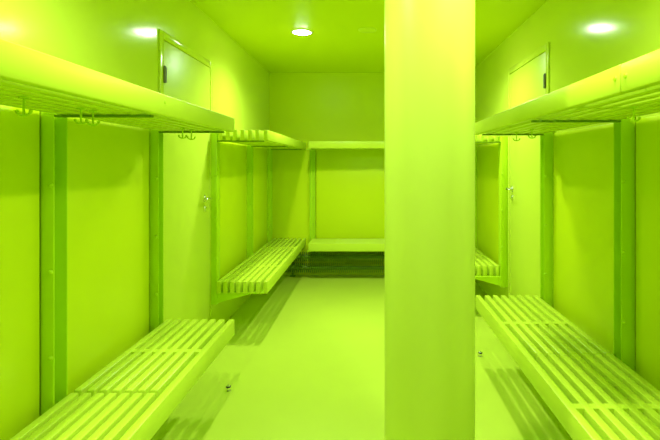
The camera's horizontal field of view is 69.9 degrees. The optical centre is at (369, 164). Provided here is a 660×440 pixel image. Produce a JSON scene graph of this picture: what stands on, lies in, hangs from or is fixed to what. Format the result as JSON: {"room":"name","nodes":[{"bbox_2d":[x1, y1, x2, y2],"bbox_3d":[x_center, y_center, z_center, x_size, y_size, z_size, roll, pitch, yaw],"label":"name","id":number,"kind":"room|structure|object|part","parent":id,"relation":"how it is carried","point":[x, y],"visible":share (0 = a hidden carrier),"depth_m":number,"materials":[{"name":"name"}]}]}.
{"room":"changing room","nodes":[
{"label":"changing room","id":0,"kind":"room"},
{"bbox_2d":[0,0,268,322],"bbox_3d":[-1.275,0.109,2.365,0.120,2.442,6.870,0,0,0],"label":"wall","id":1,"kind":"structure","parent":0,"point":[119,39],"depth_m":2.47,"materials":[{"name":"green paint"}]},
{"bbox_2d":[0,105,38,439],"bbox_3d":[-1.209,0.412,0.957,0.012,1.235,1.513,0,0,0],"label":"wall panel","id":2,"kind":"object","parent":1,"relation":"attached to","point":[19,135],"visible":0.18,"depth_m":1.61,"materials":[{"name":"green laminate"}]},
{"bbox_2d":[39,111,153,416],"bbox_3d":[-1.011,0.405,1.763,0.408,1.310,0.088,0,0,0],"label":"wall post","id":3,"kind":"object","parent":1,"relation":"attached to","point":[53,128],"visible":0.84,"depth_m":1.73,"materials":[{"name":"green metal"}]},
{"bbox_2d":[0,38,234,139],"bbox_3d":[-0.957,-0.199,1.442,0.378,0.133,2.485,0,0,0],"label":"shelf","id":4,"kind":"object","parent":3,"relation":"attached to","point":[30,79],"visible":0.97,"depth_m":1.40,"materials":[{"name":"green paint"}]},
{"bbox_2d":[10,319,234,439],"bbox_3d":[-0.966,0.925,1.442,0.385,0.090,2.485,0,0,0],"label":"slatted bench","id":5,"kind":"object","parent":3,"relation":"attached to","point":[132,396],"visible":1,"depth_m":1.88,"materials":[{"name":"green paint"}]},
{"bbox_2d":[68,118,148,394],"bbox_3d":[-1.209,0.412,2.188,0.012,1.235,0.757,0,0,0],"label":"wall panel","id":6,"kind":"object","parent":1,"relation":"attached to","point":[108,163],"visible":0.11,"depth_m":2.13,"materials":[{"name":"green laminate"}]},
{"bbox_2d":[159,29,212,321],"bbox_3d":[-1.180,0.274,3.144,0.070,2.113,0.890,0,0,0],"label":"door","id":7,"kind":"structure","parent":1,"relation":"in","point":[187,198],"depth_m":3.08,"materials":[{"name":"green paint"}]},
{"bbox_3d":[-1.177,0.245,3.385,0.063,0.052,0.150,0,0,0],"label":"lever handle","id":8,"kind":"part","parent":7,"relation":"part of","materials":[{"name":"silver metal"}]},
{"bbox_2d":[149,129,223,332],"bbox_3d":[-1.011,0.405,2.609,0.408,1.310,0.073,0,0,0],"label":"wall post","id":9,"kind":"object","parent":1,"relation":"attached to","point":[155,136],"visible":0.72,"depth_m":2.58,"materials":[{"name":"green metal"}]},
{"bbox_2d":[220,142,246,278],"bbox_3d":[-1.209,0.412,4.122,0.012,1.235,0.927,0,0,0],"label":"wall panel","id":10,"kind":"object","parent":1,"relation":"attached to","point":[233,156],"visible":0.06,"depth_m":4.11,"materials":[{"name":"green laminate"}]},
{"bbox_2d":[211,133,263,304],"bbox_3d":[-1.011,0.405,3.601,0.408,1.310,0.088,0,0,0],"label":"wall post","id":11,"kind":"object","parent":1,"relation":"attached to","point":[216,297],"visible":0.88,"depth_m":3.56,"materials":[{"name":"green metal"}]},
{"bbox_2d":[253,147,266,253],"bbox_3d":[-1.209,0.412,5.094,0.012,1.235,0.824,0,0,0],"label":"wall panel","id":12,"kind":"object","parent":1,"relation":"attached to","point":[259,153],"visible":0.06,"depth_m":5.12,"materials":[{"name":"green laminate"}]},
{"bbox_2d":[247,145,287,257],"bbox_3d":[-1.011,0.405,4.636,0.408,1.310,0.088,0,0,0],"label":"wall post","id":13,"kind":"object","parent":1,"relation":"attached to","point":[249,148],"visible":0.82,"depth_m":4.60,"materials":[{"name":"green metal"}]},
{"bbox_2d":[217,238,305,292],"bbox_3d":[-0.966,0.925,4.605,0.385,0.090,2.120,0,0,0],"label":"slatted bench","id":14,"kind":"object","parent":13,"relation":"attached to","point":[263,268],"visible":1,"depth_m":4.04,"materials":[{"name":"yellow paint"}]},
{"bbox_2d":[218,130,305,149],"bbox_3d":[-0.960,-0.226,4.605,0.373,0.080,2.120,0,0,0],"label":"shelf","id":15,"kind":"object","parent":13,"relation":"attached to","point":[270,138],"visible":0.77,"depth_m":3.69,"materials":[{"name":"yellow paint"}]},
{"bbox_2d":[267,148,301,242],"bbox_3d":[-1.011,0.405,5.556,0.408,1.310,0.088,0,0,0],"label":"wall post","id":16,"kind":"object","parent":1,"relation":"attached to","point":[269,151],"visible":0.77,"depth_m":5.52,"materials":[{"name":"green metal"}]},
{"bbox_2d":[269,73,384,274],"bbox_3d":[-0.007,0.109,5.740,2.415,2.442,0.120,0,0,0],"label":"wall","id":17,"kind":"structure","parent":0,"point":[303,107],"depth_m":5.68,"materials":[{"name":"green paint"}]},
{"bbox_2d":[306,148,315,252],"bbox_3d":[-0.690,0.410,5.478,0.070,1.300,0.405,0,0,0],"label":"wall post","id":18,"kind":"object","parent":17,"relation":"attached to","point":[312,151],"visible":0.86,"depth_m":5.67,"materials":[{"name":"green metal"}]},
{"bbox_2d":[309,239,384,250],"bbox_3d":[-0.025,0.925,5.450,1.330,0.090,0.360,0,0,0],"label":"slatted bench","id":19,"kind":"object","parent":18,"relation":"attached to","point":[314,244],"visible":0.54,"depth_m":5.27,"materials":[{"name":"yellow paint"}]},
{"bbox_2d":[309,141,384,148],"bbox_3d":[-0.025,-0.226,5.435,1.330,0.080,0.330,0,0,0],"label":"shelf","id":20,"kind":"object","parent":18,"relation":"attached to","point":[312,144],"visible":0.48,"depth_m":5.27,"materials":[{"name":"yellow paint"}]},
{"bbox_2d":[316,149,384,238],"bbox_3d":[-0.025,0.362,5.668,1.240,1.135,0.024,0,0,0],"label":"wall panel","id":21,"kind":"object","parent":17,"relation":"attached to","point":[350,183],"visible":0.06,"depth_m":5.66,"materials":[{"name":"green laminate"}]},
{"bbox_2d":[151,275,572,439],"bbox_3d":[-0.007,1.390,2.365,2.655,0.120,6.870,0,0,0],"label":"floor","id":22,"kind":"structure","parent":0,"point":[304,359],"depth_m":2.94,"materials":[{"name":"plastic"}]},
{"bbox_2d":[285,252,384,276],"bbox_3d":[-0.050,1.170,5.581,1.950,0.320,0.158,0,0,0],"label":"radiator","id":23,"kind":"object","parent":22,"relation":"on","point":[292,268],"visible":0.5,"depth_m":5.54,"materials":[{"name":"green metal"}]},
{"bbox_2d":[385,0,474,439],"bbox_3d":[0.212,0.109,1.680,0.320,2.442,0.320,0,0,0],"label":"round column","id":24,"kind":"structure","parent":22,"relation":"on","point":[430,44],"depth_m":1.54,"materials":[{"name":"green paint"}]},
{"bbox_2d":[190,0,547,72],"bbox_3d":[-0.007,-1.172,2.365,2.655,0.120,6.870,0,0,0],"label":"ceiling","id":25,"kind":"structure","parent":0,"point":[262,28],"depth_m":3.83,"materials":[{"name":"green paint"}]},
{"bbox_2d":[291,29,312,35],"bbox_3d":[-0.569,-1.103,3.930,0.184,0.018,0.184,0,0,0],"label":"recessed light","id":26,"kind":"object","parent":25,"relation":"in","point":[303,32],"visible":1,"depth_m":3.90,"materials":[{"name":"white glass"}]},
{"bbox_2d":[358,27,376,32],"bbox_3d":[-0.020,-1.105,3.870,0.152,0.014,0.152,0,0,0],"label":"ceiling disc","id":27,"kind":"object","parent":25,"relation":"attached to","point":[365,29],"visible":1,"depth_m":3.84,"materials":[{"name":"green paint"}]},
{"bbox_2d":[475,0,659,298],"bbox_3d":[1.260,0.109,2.365,0.120,2.442,6.870,0,0,0],"label":"wall","id":28,"kind":"structure","parent":0,"point":[587,38],"depth_m":2.80,"materials":[{"name":"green paint"}]},
{"bbox_2d":[475,145,477,247],"bbox_3d":[0.968,0.405,5.266,0.464,1.310,0.088,0,0,0],"label":"wall post","id":29,"kind":"object","parent":28,"relation":"attached to","point":[477,145],"visible":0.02,"depth_m":5.23,"materials":[{"name":"green metal"}]},
{"bbox_2d":[475,133,497,145],"bbox_3d":[0.911,-0.243,4.883,0.418,0.080,1.565,0,0,0],"label":"shelf","id":30,"kind":"object","parent":29,"relation":"attached to","point":[478,138],"visible":0.12,"depth_m":4.11,"materials":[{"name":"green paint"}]},
{"bbox_2d":[477,143,498,264],"bbox_3d":[1.194,0.412,4.684,0.012,1.235,1.064,0,0,0],"label":"wall panel","id":31,"kind":"object","parent":28,"relation":"attached to","point":[487,155],"visible":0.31,"depth_m":4.71,"materials":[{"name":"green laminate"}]},
{"bbox_2d":[475,136,507,286],"bbox_3d":[0.968,0.405,4.106,0.464,1.310,0.088,0,0,0],"label":"wall post","id":32,"kind":"object","parent":28,"relation":"attached to","point":[501,280],"visible":0.95,"depth_m":4.07,"materials":[{"name":"green metal"}]},
{"bbox_2d":[475,247,498,275],"bbox_3d":[0.922,0.925,4.883,0.416,0.090,1.565,0,0,0],"label":"slatted bench","id":33,"kind":"object","parent":32,"relation":"attached to","point":[484,265],"visible":0.21,"depth_m":4.17,"materials":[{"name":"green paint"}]},
{"bbox_2d":[482,132,553,306],"bbox_3d":[0.968,0.405,3.094,0.464,1.310,0.078,0,0,0],"label":"wall post","id":34,"kind":"object","parent":28,"relation":"attached to","point":[546,139],"visible":0.76,"depth_m":3.06,"materials":[{"name":"green metal"}]},
{"bbox_2d":[505,42,549,298],"bbox_3d":[1.165,0.254,3.595,0.070,2.153,0.916,0,0,0],"label":"door","id":35,"kind":"structure","parent":28,"relation":"in","point":[527,83],"depth_m":3.61,"materials":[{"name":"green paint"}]},
{"bbox_2d":[553,123,613,354],"bbox_3d":[1.194,0.412,2.620,0.012,1.235,0.857,0,0,0],"label":"wall panel","id":36,"kind":"object","parent":28,"relation":"attached to","point":[583,159],"visible":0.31,"depth_m":2.59,"materials":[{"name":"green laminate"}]},
{"bbox_2d":[531,117,635,371],"bbox_3d":[0.968,0.405,2.151,0.464,1.310,0.078,0,0,0],"label":"wall post","id":37,"kind":"object","parent":28,"relation":"attached to","point":[624,130],"visible":0.77,"depth_m":2.12,"materials":[{"name":"green metal"}]},
{"bbox_2d":[475,65,659,140],"bbox_3d":[0.909,-0.216,2.251,0.422,0.134,1.859,0,0,0],"label":"shelf","id":38,"kind":"object","parent":37,"relation":"attached to","point":[599,96],"visible":0.89,"depth_m":1.80,"materials":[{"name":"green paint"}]},
{"bbox_2d":[476,295,659,439],"bbox_3d":[0.922,0.925,1.690,0.416,0.090,2.980,0,0,0],"label":"slatted bench","id":39,"kind":"object","parent":37,"relation":"attached to","point":[591,392],"visible":1,"depth_m":2.00,"materials":[{"name":"yellow paint"}]},
{"bbox_2d":[621,49,659,91],"bbox_3d":[0.909,-0.216,0.758,0.422,0.134,1.117,0,0,0],"label":"shelf","id":40,"kind":"object","parent":28,"relation":"attached to","point":[642,72],"visible":1,"depth_m":1.22,"materials":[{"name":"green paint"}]},
{"bbox_2d":[636,115,659,390],"bbox_3d":[1.194,0.412,1.153,0.012,1.235,1.906,0,0,0],"label":"wall panel","id":41,"kind":"object","parent":28,"relation":"attached to","point":[648,128],"visible":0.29,"depth_m":2.00,"materials":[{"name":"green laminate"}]}
]}

